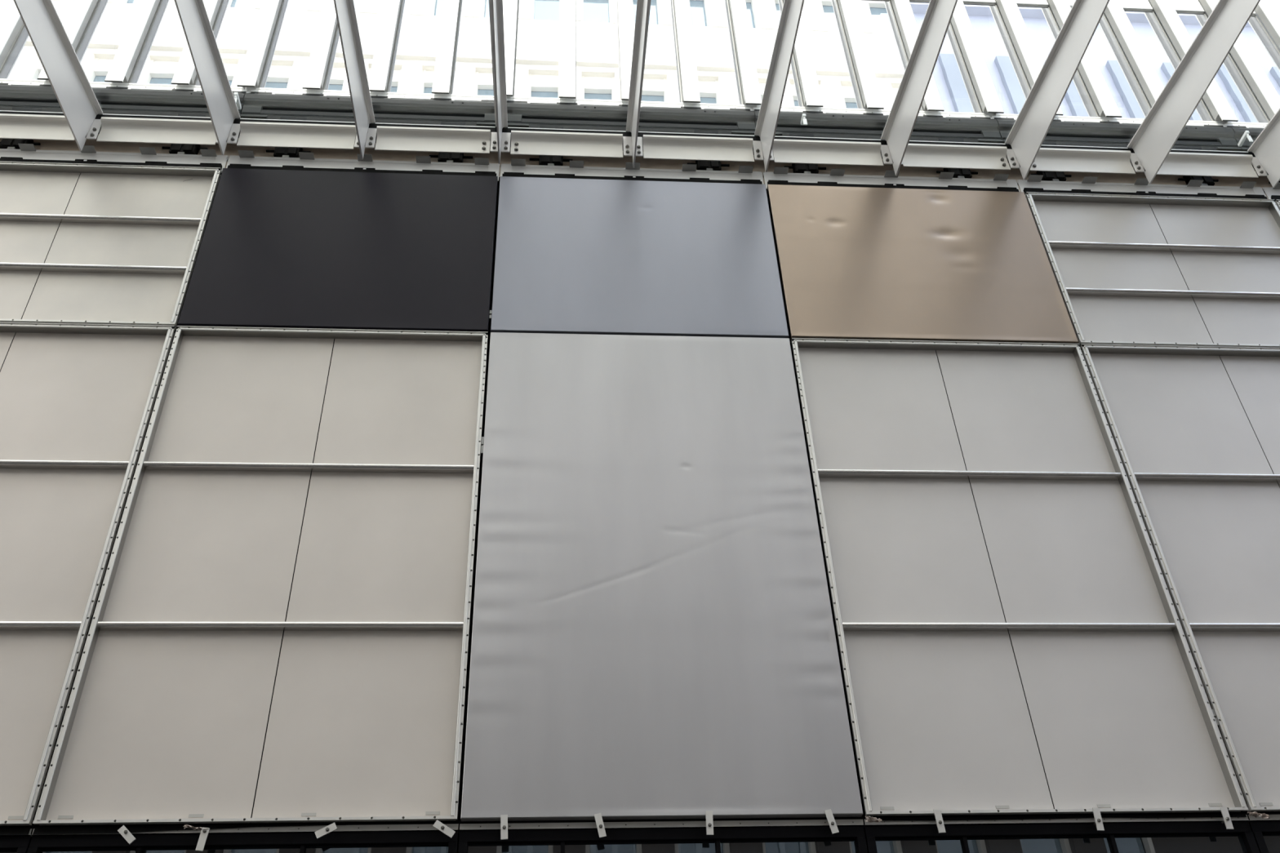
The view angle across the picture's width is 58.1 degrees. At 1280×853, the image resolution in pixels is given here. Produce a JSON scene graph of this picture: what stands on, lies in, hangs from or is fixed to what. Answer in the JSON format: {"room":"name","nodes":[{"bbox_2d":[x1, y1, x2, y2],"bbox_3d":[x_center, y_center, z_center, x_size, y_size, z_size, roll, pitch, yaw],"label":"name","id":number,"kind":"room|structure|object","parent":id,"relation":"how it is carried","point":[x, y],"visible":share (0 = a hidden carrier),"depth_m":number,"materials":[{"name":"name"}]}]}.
{"room":"building atrium","nodes":[
{"label":"building atrium","id":0,"kind":"room"},
{"bbox_2d":[488,0,511,164],"bbox_3d":[-1.144,-3.483,9.012,0.176,0.791,3.350,1,-38,-4],"label":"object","id":1,"kind":"structure","parent":0,"point":[500,140],"depth_m":9.87,"materials":[{"name":"white paint"}]},
{"bbox_2d":[368,122,497,133],"bbox_3d":[-1.747,-3.601,9.053,1.184,0.573,3.550,1,-38,-4],"label":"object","id":2,"kind":"structure","parent":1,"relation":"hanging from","point":[493,129],"depth_m":10.50,"materials":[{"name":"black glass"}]},
{"bbox_2d":[333,0,377,159],"bbox_3d":[-2.341,-3.500,8.923,0.176,0.791,3.350,1,-38,-4],"label":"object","id":3,"kind":"structure","parent":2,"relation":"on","point":[357,77],"depth_m":9.72,"materials":[{"name":"white paint"}]},
{"bbox_2d":[233,118,355,124],"bbox_3d":[-2.944,-3.618,8.964,1.184,0.573,3.550,1,-38,-4],"label":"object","id":4,"kind":"object","parent":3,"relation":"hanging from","point":[236,121],"visible":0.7,"depth_m":10.41,"materials":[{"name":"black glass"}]},
{"bbox_2d":[174,0,240,155],"bbox_3d":[-3.537,-3.517,8.834,0.176,0.791,3.350,1,-38,-4],"label":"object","id":5,"kind":"structure","parent":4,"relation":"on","point":[219,97],"depth_m":9.63,"materials":[{"name":"white paint"}]},
{"bbox_2d":[95,113,210,119],"bbox_3d":[-4.140,-3.635,8.875,1.184,0.573,3.550,1,-38,-4],"label":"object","id":6,"kind":"object","parent":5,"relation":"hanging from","point":[98,116],"visible":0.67,"depth_m":10.31,"materials":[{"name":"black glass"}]},
{"bbox_2d":[13,0,102,151],"bbox_3d":[-4.734,-3.534,8.745,0.176,0.791,3.350,1,-38,-4],"label":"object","id":7,"kind":"structure","parent":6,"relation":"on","point":[79,104],"depth_m":9.55,"materials":[{"name":"white paint"}]},
{"bbox_2d":[0,113,75,140],"bbox_3d":[-5.447,-2.637,10.080,1.012,0.283,0.070,1,-38,-4],"label":"beam","id":8,"kind":"structure","parent":7,"relation":"attached to","point":[29,126],"depth_m":10.11,"materials":[{"name":"white metal"}]},
{"bbox_2d":[96,116,217,145],"bbox_3d":[-4.251,-2.620,10.169,1.012,0.283,0.070,1,-38,-4],"label":"beam","id":9,"kind":"structure","parent":5,"relation":"attached to","point":[134,130],"depth_m":10.18,"materials":[{"name":"grey metal"}]},
{"bbox_2d":[236,121,356,149],"bbox_3d":[-3.054,-2.603,10.258,1.012,0.283,0.070,1,-38,-4],"label":"beam","id":10,"kind":"structure","parent":5,"relation":"attached to","point":[251,133],"depth_m":10.27,"materials":[{"name":"grey metal"}]},
{"bbox_2d":[374,125,490,153],"bbox_3d":[-1.858,-2.587,10.347,1.012,0.283,0.070,1,-38,-4],"label":"beam","id":11,"kind":"structure","parent":3,"relation":"attached to","point":[388,138],"depth_m":10.36,"materials":[{"name":"grey metal"}]},
{"bbox_2d":[510,130,622,157],"bbox_3d":[-0.661,-2.570,10.436,1.012,0.283,0.070,1,-38,-4],"label":"beam","id":12,"kind":"structure","parent":1,"relation":"attached to","point":[522,142],"depth_m":10.45,"materials":[{"name":"grey metal"}]},
{"bbox_2d":[0,133,1272,199],"bbox_3d":[5.995,0.234,14.803,100.000,1.040,8.738,1,-38,-4],"label":"horizontal beam","id":13,"kind":"structure","parent":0,"point":[46,144],"depth_m":10.85,"materials":[{"name":"grey metal"}]},
{"bbox_2d":[622,0,651,168],"bbox_3d":[0.052,-3.467,9.101,0.176,0.791,3.350,1,-38,-4],"label":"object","id":14,"kind":"structure","parent":0,"point":[633,145],"depth_m":9.91,"materials":[{"name":"white paint"}]},
{"bbox_2d":[502,127,631,136],"bbox_3d":[-0.551,-3.584,9.142,1.184,0.573,3.550,1,-38,-4],"label":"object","id":15,"kind":"structure","parent":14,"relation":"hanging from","point":[624,133],"depth_m":10.59,"materials":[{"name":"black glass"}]},
{"bbox_2d":[0,173,1279,849],"bbox_3d":[6.189,4.476,11.387,100.000,9.860,8.885,1,-38,-4],"label":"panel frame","id":16,"kind":"structure","parent":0,"point":[459,816],"depth_m":7.36,"materials":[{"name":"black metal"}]},
{"bbox_2d":[0,826,34,852],"bbox_3d":[-4.578,3.860,5.248,2.392,4.014,0.090,1,-38,-4],"label":"window","id":17,"kind":"structure","parent":16,"relation":"in","point":[8,844],"depth_m":6.50,"materials":[{"name":"black glass"}]},
{"bbox_2d":[0,322,175,826],"bbox_3d":[-4.712,0.744,7.638,2.379,3.839,0.090,1,-38,-4],"label":"cladding","id":18,"kind":"object","parent":16,"relation":"attached to","point":[77,401],"visible":1,"depth_m":7.93,"materials":[{"name":"beige metal"}]},
{"bbox_2d":[0,160,221,328],"bbox_3d":[-4.811,-1.514,9.406,2.379,1.857,0.090,1,-38,-4],"label":"tray","id":19,"kind":"object","parent":16,"relation":"attached to","point":[104,243],"visible":1,"depth_m":9.49,"materials":[{"name":"beige metal"}]},
{"bbox_2d":[0,143,228,173],"bbox_3d":[-4.849,-2.342,10.062,2.388,0.245,0.118,1,-38,-4],"label":"mounting rail","id":20,"kind":"object","parent":19,"relation":"on","point":[148,156],"visible":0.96,"depth_m":10.11,"materials":[{"name":"grey metal"}]},
{"bbox_2d":[26,822,459,852],"bbox_3d":[-2.184,3.893,5.426,2.392,4.014,0.090,1,-38,-4],"label":"window","id":21,"kind":"structure","parent":16,"relation":"in","point":[418,842],"depth_m":6.60,"materials":[{"name":"black"}]},
{"bbox_2d":[32,325,488,825],"bbox_3d":[-2.318,0.777,7.816,2.379,3.839,0.090,1,-38,-4],"label":"cladding","id":22,"kind":"object","parent":16,"relation":"attached to","point":[279,629],"visible":1,"depth_m":7.58,"materials":[{"name":"beige metal"}]},
{"bbox_2d":[177,168,497,332],"bbox_3d":[-2.417,-1.487,9.576,2.379,1.857,0.072,1,-38,-4],"label":"cladding","id":23,"kind":"object","parent":16,"relation":"attached to","point":[279,248],"visible":1,"depth_m":9.49,"materials":[{"name":"black metal"}]},
{"bbox_2d":[226,150,499,181],"bbox_3d":[-2.455,-2.308,10.241,2.388,0.245,0.118,1,-38,-4],"label":"mounting rail","id":24,"kind":"object","parent":23,"relation":"on","point":[246,159],"visible":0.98,"depth_m":10.27,"materials":[{"name":"grey metal"}]},
{"bbox_2d":[490,176,788,337],"bbox_3d":[-0.024,-1.453,9.754,2.379,1.857,0.072,1,-38,-4],"label":"cladding","id":25,"kind":"object","parent":16,"relation":"attached to","point":[593,256],"visible":1,"depth_m":9.66,"materials":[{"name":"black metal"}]},
{"bbox_2d":[500,158,764,184],"bbox_3d":[-0.062,-2.275,10.419,2.388,0.245,0.118,1,-38,-4],"label":"mounting rail","id":26,"kind":"object","parent":25,"relation":"on","point":[517,167],"visible":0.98,"depth_m":10.45,"materials":[{"name":"grey metal"}]},
{"bbox_2d":[460,332,862,822],"bbox_3d":[0.075,0.804,7.985,2.379,3.839,0.073,1,-38,-4],"label":"cladding","id":27,"kind":"object","parent":16,"relation":"attached to","point":[653,633],"visible":1,"depth_m":7.69,"materials":[{"name":"silver metal"}]},
{"bbox_2d":[457,817,867,852],"bbox_3d":[0.208,3.930,5.608,2.392,4.014,0.080,1,-38,-4],"label":"window","id":28,"kind":"structure","parent":16,"relation":"in","point":[850,839],"depth_m":6.78,"materials":[{"name":"black"}]},
{"bbox_2d":[767,184,1078,343],"bbox_3d":[2.369,-1.420,9.931,2.379,1.857,0.072,1,-38,-4],"label":"cladding","id":29,"kind":"object","parent":16,"relation":"attached to","point":[855,263],"visible":1,"depth_m":9.85,"materials":[{"name":"brown metal"}]},
{"bbox_2d":[762,166,1019,191],"bbox_3d":[2.331,-2.241,10.597,2.388,0.245,0.118,1,-38,-4],"label":"mounting rail","id":30,"kind":"object","parent":29,"relation":"on","point":[780,175],"visible":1,"depth_m":10.62,"materials":[{"name":"grey metal"}]},
{"bbox_2d":[791,337,1248,816],"bbox_3d":[2.468,0.844,8.172,2.379,3.839,0.090,1,-38,-4],"label":"wall panel","id":31,"kind":"object","parent":16,"relation":"attached to","point":[1011,638],"visible":1,"depth_m":7.95,"materials":[{"name":"beige metal"}]},
{"bbox_2d":[862,813,1259,852],"bbox_3d":[2.602,3.960,5.782,2.392,4.014,0.090,1,-38,-4],"label":"window","id":32,"kind":"structure","parent":16,"relation":"in","point":[1170,837],"depth_m":6.95,"materials":[{"name":"black"}]},
{"bbox_2d":[1025,191,1279,347],"bbox_3d":[4.761,-1.379,10.118,2.379,1.857,0.090,1,-38,-4],"label":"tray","id":33,"kind":"object","parent":16,"relation":"attached to","point":[1172,270],"visible":0.97,"depth_m":10.16,"materials":[{"name":"grey metal"}]},
{"bbox_2d":[1016,174,1267,199],"bbox_3d":[4.724,-2.208,10.775,2.388,0.245,0.118,1,-38,-4],"label":"mounting rail","id":34,"kind":"object","parent":33,"relation":"on","point":[1034,183],"visible":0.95,"depth_m":10.80,"materials":[{"name":"grey metal"}]},
{"bbox_2d":[1080,343,1279,812],"bbox_3d":[4.861,0.878,8.350,2.379,3.839,0.090,1,-38,-4],"label":"wall panel","id":35,"kind":"object","parent":16,"relation":"attached to","point":[1195,431],"visible":1,"depth_m":8.57,"materials":[{"name":"grey metal"}]},
{"bbox_2d":[1245,813,1279,852],"bbox_3d":[4.995,3.997,5.964,2.392,4.014,0.080,1,-38,-4],"label":"window","id":36,"kind":"structure","parent":16,"relation":"in","point":[1266,834],"depth_m":7.04,"materials":[{"name":"black"}]},
{"bbox_2d":[0,0,1279,124],"bbox_3d":[5.908,-1.816,16.351,100.000,4.100,8.830,1,-38,-4],"label":"wall","id":37,"kind":"structure","parent":0,"point":[3,3],"depth_m":11.86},
{"bbox_2d":[0,0,74,79],"bbox_3d":[-5.843,-4.398,11.690,0.449,2.965,0.050,1,-38,-4],"label":"window","id":38,"kind":"structure","parent":37,"relation":"in","point":[23,61],"depth_m":10.99,"materials":[{"name":"clear glass"}]},
{"bbox_2d":[0,0,23,67],"bbox_3d":[-6.136,-4.404,11.573,0.160,3.080,0.099,1,-38,-4],"label":"facade fin","id":39,"kind":"object","parent":38,"relation":"attached to","point":[11,22],"visible":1,"depth_m":11.10,"materials":[{"name":"white paint"}]},
{"bbox_2d":[37,0,97,79],"bbox_3d":[-5.537,-4.395,11.618,0.160,3.080,0.099,1,-38,-4],"label":"facade fin","id":40,"kind":"object","parent":38,"relation":"attached to","point":[77,18],"visible":0.57,"depth_m":11.23,"materials":[{"name":"white paint"}]},
{"bbox_2d":[0,84,245,133],"bbox_3d":[-4.872,-2.954,10.509,2.394,0.560,0.270,1,-38,-4],"label":"flashing","id":41,"kind":"object","parent":37,"relation":"attached to","point":[12,97],"depth_m":10.58,"materials":[{"name":"grey metal"}]},
{"bbox_2d":[0,0,248,93],"bbox_3d":[-4.935,-4.338,11.725,2.391,3.080,0.064,1,-38,-4],"label":"window","id":42,"kind":"structure","parent":37,"relation":"in","point":[96,51],"depth_m":11.14,"materials":[{"name":"clear glass"}]},
{"bbox_2d":[104,0,159,82],"bbox_3d":[-4.939,-4.387,11.662,0.160,3.080,0.099,1,-38,-4],"label":"facade fin","id":43,"kind":"object","parent":42,"relation":"attached to","point":[126,56],"visible":1,"depth_m":11.08,"materials":[{"name":"white paint"}]},
{"bbox_2d":[128,0,186,84],"bbox_3d":[-4.647,-4.381,11.779,0.449,2.965,0.050,1,-38,-4],"label":"window","id":44,"kind":"structure","parent":37,"relation":"in","point":[160,55],"depth_m":11.22,"materials":[{"name":"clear glass"}]},
{"bbox_2d":[170,0,221,84],"bbox_3d":[-4.341,-4.378,11.707,0.160,3.080,0.099,1,-38,-4],"label":"facade fin","id":45,"kind":"object","parent":44,"relation":"attached to","point":[185,73],"visible":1,"depth_m":10.92,"materials":[{"name":"white paint"}]},
{"bbox_2d":[194,0,262,86],"bbox_3d":[-4.049,-4.373,11.823,0.449,2.965,0.050,1,-38,-4],"label":"window","id":46,"kind":"structure","parent":37,"relation":"in","point":[236,20],"depth_m":11.47,"materials":[{"name":"clear glass"}]},
{"bbox_2d":[236,0,282,87],"bbox_3d":[-3.742,-4.370,11.751,0.160,3.080,0.099,1,-38,-4],"label":"facade fin","id":47,"kind":"object","parent":46,"relation":"attached to","point":[260,42],"visible":1,"depth_m":11.19,"materials":[{"name":"white paint"}]},
{"bbox_2d":[258,0,323,88],"bbox_3d":[-3.450,-4.364,11.868,0.449,2.965,0.050,1,-38,-4],"label":"window","id":48,"kind":"structure","parent":37,"relation":"in","point":[287,60],"depth_m":11.40,"materials":[{"name":"clear glass"}]},
{"bbox_2d":[302,0,337,88],"bbox_3d":[-3.144,-4.362,11.796,0.160,3.080,0.099,1,-38,-4],"label":"facade fin","id":49,"kind":"object","parent":48,"relation":"attached to","point":[315,74],"visible":0.98,"depth_m":11.22,"materials":[{"name":"white paint"}]},
{"bbox_2d":[323,0,383,90],"bbox_3d":[-2.852,-4.356,11.912,0.449,2.965,0.050,1,-38,-4],"label":"window","id":50,"kind":"structure","parent":37,"relation":"in","point":[368,12],"depth_m":11.48,"materials":[{"name":"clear glass"}]},
{"bbox_2d":[368,0,401,91],"bbox_3d":[-2.546,-4.353,11.840,0.160,3.080,0.099,1,-38,-4],"label":"facade fin","id":51,"kind":"object","parent":50,"relation":"attached to","point":[381,62],"visible":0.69,"depth_m":11.30,"materials":[{"name":"white paint"}]},
{"bbox_2d":[238,93,497,146],"bbox_3d":[-2.485,-2.879,10.739,2.392,0.560,0.136,1,-38,-4],"label":"flashing","id":52,"kind":"object","parent":37,"relation":"attached to","point":[256,105],"visible":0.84,"depth_m":10.75,"materials":[{"name":"grey metal"}]},
{"bbox_2d":[249,0,493,101],"bbox_3d":[-2.542,-4.304,11.902,2.391,3.080,0.064,1,-38,-4],"label":"window","id":53,"kind":"structure","parent":37,"relation":"in","point":[415,46],"depth_m":11.36,"materials":[{"name":"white glass"}]},
{"bbox_2d":[431,0,459,93],"bbox_3d":[-1.948,-4.345,11.885,0.160,3.080,0.099,1,-38,-4],"label":"facade fin","id":54,"kind":"object","parent":53,"relation":"attached to","point":[450,11],"visible":1,"depth_m":11.34,"materials":[{"name":"white paint"}]},
{"bbox_2d":[449,0,493,95],"bbox_3d":[-1.655,-4.339,12.002,0.449,2.965,0.050,1,-38,-4],"label":"window","id":55,"kind":"structure","parent":37,"relation":"in","point":[472,72],"depth_m":11.53,"materials":[{"name":"clear glass"}]},
{"bbox_2d":[502,0,517,96],"bbox_3d":[-1.349,-4.336,11.929,0.160,3.080,0.099,1,-38,-4],"label":"facade fin","id":56,"kind":"object","parent":55,"relation":"attached to","point":[509,6],"visible":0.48,"depth_m":11.51,"materials":[{"name":"white paint"}]},
{"bbox_2d":[512,0,559,97],"bbox_3d":[-1.057,-4.331,12.046,0.449,2.965,0.050,1,-38,-4],"label":"window","id":57,"kind":"structure","parent":37,"relation":"in","point":[536,61],"depth_m":11.63,"materials":[{"name":"clear glass"}]},
{"bbox_2d":[559,0,575,97],"bbox_3d":[-0.751,-4.328,11.974,0.160,3.080,0.099,1,-38,-4],"label":"facade fin","id":58,"kind":"object","parent":57,"relation":"attached to","point":[567,7],"visible":1,"depth_m":11.46,"materials":[{"name":"white paint"}]},
{"bbox_2d":[502,102,756,155],"bbox_3d":[-0.091,-2.845,10.918,2.392,0.560,0.136,1,-38,-4],"label":"flashing","id":59,"kind":"object","parent":37,"relation":"attached to","point":[531,115],"visible":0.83,"depth_m":10.94,"materials":[{"name":"grey metal"}]},
{"bbox_2d":[506,0,752,110],"bbox_3d":[-0.148,-4.271,12.081,2.391,3.080,0.064,1,-38,-4],"label":"window","id":60,"kind":"structure","parent":37,"relation":"in","point":[597,73],"depth_m":11.53,"materials":[{"name":"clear glass"}]},
{"bbox_2d":[617,0,634,100],"bbox_3d":[-0.153,-4.319,12.018,0.160,3.080,0.099,1,-38,-4],"label":"facade fin","id":61,"kind":"object","parent":60,"relation":"attached to","point":[625,7],"visible":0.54,"depth_m":11.62,"materials":[{"name":"white paint"}]},
{"bbox_2d":[632,0,682,102],"bbox_3d":[0.139,-4.314,12.135,0.449,2.965,0.050,1,-38,-4],"label":"window","id":62,"kind":"structure","parent":37,"relation":"in","point":[661,77],"depth_m":11.70,"materials":[{"name":"clear glass"}]},
{"bbox_2d":[673,0,700,102],"bbox_3d":[0.446,-4.311,12.063,0.160,3.080,0.099,1,-38,-4],"label":"facade fin","id":63,"kind":"object","parent":62,"relation":"attached to","point":[686,46],"visible":1,"depth_m":11.57,"materials":[{"name":"white paint"}]},
{"bbox_2d":[689,0,743,104],"bbox_3d":[0.738,-4.305,12.180,0.449,2.965,0.050,1,-38,-4],"label":"window","id":64,"kind":"structure","parent":37,"relation":"in","point":[717,72],"depth_m":11.80,"materials":[{"name":"clear glass"}]},
{"bbox_2d":[728,0,761,104],"bbox_3d":[1.044,-4.303,12.107,0.160,3.080,0.099,1,-38,-4],"label":"facade fin","id":65,"kind":"object","parent":64,"relation":"attached to","point":[751,93],"visible":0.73,"depth_m":11.64,"materials":[{"name":"white paint"}]},
{"bbox_2d":[745,0,804,106],"bbox_3d":[1.336,-4.297,12.224,0.449,2.965,0.050,1,-38,-4],"label":"window","id":66,"kind":"structure","parent":37,"relation":"in","point":[763,15],"depth_m":11.99,"materials":[{"name":"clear glass"}]},
{"bbox_2d":[783,0,823,106],"bbox_3d":[1.642,-4.294,12.152,0.160,3.080,0.099,1,-38,-4],"label":"facade fin","id":67,"kind":"object","parent":66,"relation":"attached to","point":[811,95],"visible":0.85,"depth_m":11.54,"materials":[{"name":"white paint"}]},
{"bbox_2d":[752,0,993,119],"bbox_3d":[2.245,-4.237,12.259,2.391,3.080,0.064,1,-38,-4],"label":"window","id":68,"kind":"structure","parent":37,"relation":"in","point":[834,69],"depth_m":11.76,"materials":[{"name":"clear glass"}]},
{"bbox_2d":[837,0,884,109],"bbox_3d":[2.240,-4.286,12.196,0.160,3.080,0.099,1,-38,-4],"label":"facade fin","id":69,"kind":"object","parent":68,"relation":"attached to","point":[863,65],"visible":1,"depth_m":11.75,"materials":[{"name":"white paint"}]},
{"bbox_2d":[753,111,1002,159],"bbox_3d":[2.304,-2.832,11.071,2.392,0.560,0.200,1,-38,-4],"label":"flashing","id":70,"kind":"object","parent":37,"relation":"attached to","point":[819,124],"depth_m":11.12,"materials":[{"name":"grey metal"}]},
{"bbox_2d":[855,0,923,111],"bbox_3d":[2.533,-4.280,12.313,0.449,2.965,0.050,1,-38,-4],"label":"window","id":71,"kind":"structure","parent":37,"relation":"in","point":[888,56],"depth_m":12.09,"materials":[{"name":"clear glass"}]},
{"bbox_2d":[890,0,944,111],"bbox_3d":[2.839,-4.277,12.241,0.160,3.080,0.099,1,-38,-4],"label":"facade fin","id":72,"kind":"object","parent":71,"relation":"attached to","point":[903,11],"visible":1,"depth_m":12.05,"materials":[{"name":"white paint"}]},
{"bbox_2d":[909,0,982,112],"bbox_3d":[3.131,-4.272,12.358,0.449,2.965,0.050,1,-38,-4],"label":"window","id":73,"kind":"structure","parent":37,"relation":"in","point":[955,88],"depth_m":11.84,"materials":[{"name":"clear glass"}]},
{"bbox_2d":[951,0,1004,113],"bbox_3d":[3.437,-4.269,12.285,0.160,3.080,0.099,1,-38,-4],"label":"facade fin","id":74,"kind":"object","parent":73,"relation":"attached to","point":[984,86],"visible":1,"depth_m":11.83,"materials":[{"name":"white paint"}]},
{"bbox_2d":[1015,0,1098,116],"bbox_3d":[4.327,-4.255,12.447,0.449,2.965,0.050,1,-38,-4],"label":"window","id":75,"kind":"structure","parent":37,"relation":"in","point":[1042,26],"depth_m":12.34,"materials":[{"name":"clear glass"}]},
{"bbox_2d":[1047,0,1122,117],"bbox_3d":[4.634,-4.252,12.374,0.160,3.080,0.099,1,-38,-4],"label":"facade fin","id":76,"kind":"object","parent":75,"relation":"attached to","point":[1104,103],"visible":0.77,"depth_m":11.79,"materials":[{"name":"white paint"}]},
{"bbox_2d":[962,0,1226,127],"bbox_3d":[4.638,-4.204,12.437,2.391,3.080,0.064,1,-38,-4],"label":"window","id":77,"kind":"structure","parent":37,"relation":"in","point":[1011,84],"depth_m":12.00,"materials":[{"name":"clear glass"}]},
{"bbox_2d":[995,0,1062,115],"bbox_3d":[4.035,-4.261,12.330,0.160,3.080,0.099,1,-38,-4],"label":"facade fin","id":78,"kind":"object","parent":77,"relation":"attached to","point":[1027,53],"visible":0.54,"depth_m":12.14,"materials":[{"name":"white paint"}]},
{"bbox_2d":[1067,0,1151,118],"bbox_3d":[4.926,-4.247,12.491,0.449,2.965,0.050,1,-38,-4],"label":"window","id":79,"kind":"structure","parent":37,"relation":"in","point":[1123,86],"depth_m":12.07,"materials":[{"name":"clear glass"}]},
{"bbox_2d":[1104,0,1164,106],"bbox_3d":[5.232,-4.244,12.419,0.160,3.080,0.099,1,-38,-4],"label":"facade fin","id":80,"kind":"object","parent":79,"relation":"attached to","point":[1137,56],"visible":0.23,"depth_m":12.15,"materials":[{"name":"white paint"}]},
{"bbox_2d":[995,119,1253,167],"bbox_3d":[4.710,-2.819,11.222,2.414,0.560,0.270,1,-38,-4],"label":"flashing","id":81,"kind":"object","parent":37,"relation":"attached to","point":[1060,133],"depth_m":11.30,"materials":[{"name":"grey metal"}]},
{"bbox_2d":[1119,0,1213,120],"bbox_3d":[5.524,-4.238,12.536,0.449,2.965,0.050,1,-38,-4],"label":"window","id":82,"kind":"structure","parent":37,"relation":"in","point":[1163,57],"depth_m":12.48,"materials":[{"name":"clear glass"}]},
{"bbox_2d":[1148,0,1238,121],"bbox_3d":[5.830,-4.236,12.463,0.160,3.080,0.099,1,-38,-4],"label":"facade fin","id":83,"kind":"object","parent":82,"relation":"attached to","point":[1214,98],"visible":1,"depth_m":12.31,"materials":[{"name":"white paint"}]},
{"bbox_2d":[1169,0,1269,128],"bbox_3d":[7.031,-4.170,12.615,2.391,3.080,0.064,1,-38,-4],"label":"window","id":84,"kind":"structure","parent":37,"relation":"in","point":[1230,81],"depth_m":12.08,"materials":[{"name":"clear glass"}]},
{"bbox_2d":[1199,0,1279,119],"bbox_3d":[6.428,-4.227,12.508,0.160,3.080,0.099,1,-38,-4],"label":"facade fin","id":85,"kind":"object","parent":84,"relation":"attached to","point":[1268,96],"visible":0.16,"depth_m":12.05,"materials":[{"name":"white paint"}]},
{"bbox_2d":[1231,127,1263,170],"bbox_3d":[7.088,-2.745,11.452,2.392,0.560,0.136,1,-38,-4],"label":"flashing","id":86,"kind":"object","parent":37,"relation":"attached to","point":[1254,133],"visible":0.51,"depth_m":11.42,"materials":[{"name":"grey metal"}]},
{"bbox_2d":[1240,10,1279,96],"bbox_3d":[6.721,-4.221,12.625,0.449,2.965,0.050,1,-38,-4],"label":"window","id":87,"kind":"structure","parent":37,"relation":"in","point":[1263,47],"depth_m":12.54,"materials":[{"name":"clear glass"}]},
{"bbox_2d":[1254,0,1279,48],"bbox_3d":[7.027,-4.219,12.553,0.160,3.080,0.099,1,-38,-4],"label":"facade fin","id":88,"kind":"object","parent":87,"relation":"attached to","point":[1265,10],"visible":1,"depth_m":12.76,"materials":[{"name":"white paint"}]},
{"bbox_2d":[880,0,957,176],"bbox_3d":[2.446,-3.433,9.279,0.176,0.791,3.350,1,-38,-4],"label":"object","id":89,"kind":"structure","parent":0,"point":[905,108],"depth_m":9.94,"materials":[{"name":"white paint"}]},
{"bbox_2d":[772,138,883,165],"bbox_3d":[1.732,-2.536,10.614,1.012,0.283,0.070,1,-38,-4],"label":"beam","id":90,"kind":"structure","parent":89,"relation":"attached to","point":[784,151],"depth_m":10.63,"materials":[{"name":"grey metal"}]},
{"bbox_2d":[752,0,804,172],"bbox_3d":[1.249,-3.450,9.190,0.176,0.791,3.350,1,-38,-4],"label":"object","id":91,"kind":"structure","parent":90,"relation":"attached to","point":[780,61],"depth_m":9.90,"materials":[{"name":"white paint"}]},
{"bbox_2d":[642,134,754,161],"bbox_3d":[0.535,-2.553,10.525,1.012,0.283,0.070,1,-38,-4],"label":"beam","id":92,"kind":"structure","parent":91,"relation":"attached to","point":[655,146],"depth_m":10.54,"materials":[{"name":"grey metal"}]},
{"bbox_2d":[637,131,760,141],"bbox_3d":[0.646,-3.567,9.231,1.184,0.573,3.550,1,-38,-4],"label":"glazing","id":93,"kind":"object","parent":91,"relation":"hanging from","point":[640,134],"visible":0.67,"depth_m":10.68,"materials":[{"name":"clear glass"}]},
{"bbox_2d":[774,135,887,145],"bbox_3d":[1.842,-3.551,9.320,1.184,0.573,3.550,1,-38,-4],"label":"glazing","id":94,"kind":"object","parent":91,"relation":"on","point":[882,142],"visible":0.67,"depth_m":10.77,"materials":[{"name":"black glass"}]},
{"bbox_2d":[902,143,1010,169],"bbox_3d":[2.929,-2.519,10.704,1.012,0.283,0.070,1,-38,-4],"label":"beam","id":95,"kind":"structure","parent":89,"relation":"attached to","point":[916,155],"depth_m":10.72,"materials":[{"name":"white metal"}]},
{"bbox_3d":[6.518,-2.469,10.971,1.012,0.283,0.070,1,-38,-4],"label":"beam","id":96,"kind":"structure","parent":0,"visible":0},
{"bbox_2d":[1247,107,1279,187],"bbox_3d":[6.035,-3.383,9.546,0.176,0.791,3.350,1,-38,-4],"label":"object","id":97,"kind":"structure","parent":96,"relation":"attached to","point":[1265,148],"depth_m":10.82,"materials":[{"name":"white paint"}]},
{"bbox_2d":[1156,151,1257,177],"bbox_3d":[5.322,-2.486,10.882,1.012,0.283,0.070,1,-38,-4],"label":"beam","id":98,"kind":"structure","parent":97,"relation":"attached to","point":[1176,163],"depth_m":10.90,"materials":[{"name":"grey metal"}]},
{"bbox_2d":[1127,0,1260,183],"bbox_3d":[4.839,-3.399,9.457,0.176,0.791,3.350,1,-38,-4],"label":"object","id":99,"kind":"structure","parent":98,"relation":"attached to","point":[1158,132],"depth_m":10.04,"materials":[{"name":"white paint"}]},
{"bbox_2d":[1030,147,1135,173],"bbox_3d":[4.125,-2.503,10.793,1.012,0.283,0.070,1,-38,-4],"label":"beam","id":100,"kind":"structure","parent":99,"relation":"attached to","point":[1047,159],"depth_m":10.81,"materials":[{"name":"white metal"}]},
{"bbox_2d":[1004,0,1109,179],"bbox_3d":[3.642,-3.416,9.368,0.176,0.791,3.350,1,-38,-4],"label":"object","id":101,"kind":"structure","parent":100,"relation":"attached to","point":[1030,128],"depth_m":9.99,"materials":[{"name":"white paint"}]},
{"bbox_2d":[908,140,1012,149],"bbox_3d":[3.039,-3.534,9.409,1.184,0.573,3.550,1,-38,-4],"label":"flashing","id":102,"kind":"object","parent":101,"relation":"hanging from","point":[1008,146],"visible":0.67,"depth_m":10.86,"materials":[{"name":"grey metal"}]},
{"bbox_2d":[1040,144,1134,153],"bbox_3d":[4.236,-3.517,9.498,1.184,0.573,3.550,1,-38,-4],"label":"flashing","id":103,"kind":"object","parent":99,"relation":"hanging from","point":[1131,150],"visible":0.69,"depth_m":10.96,"materials":[{"name":"grey metal"}]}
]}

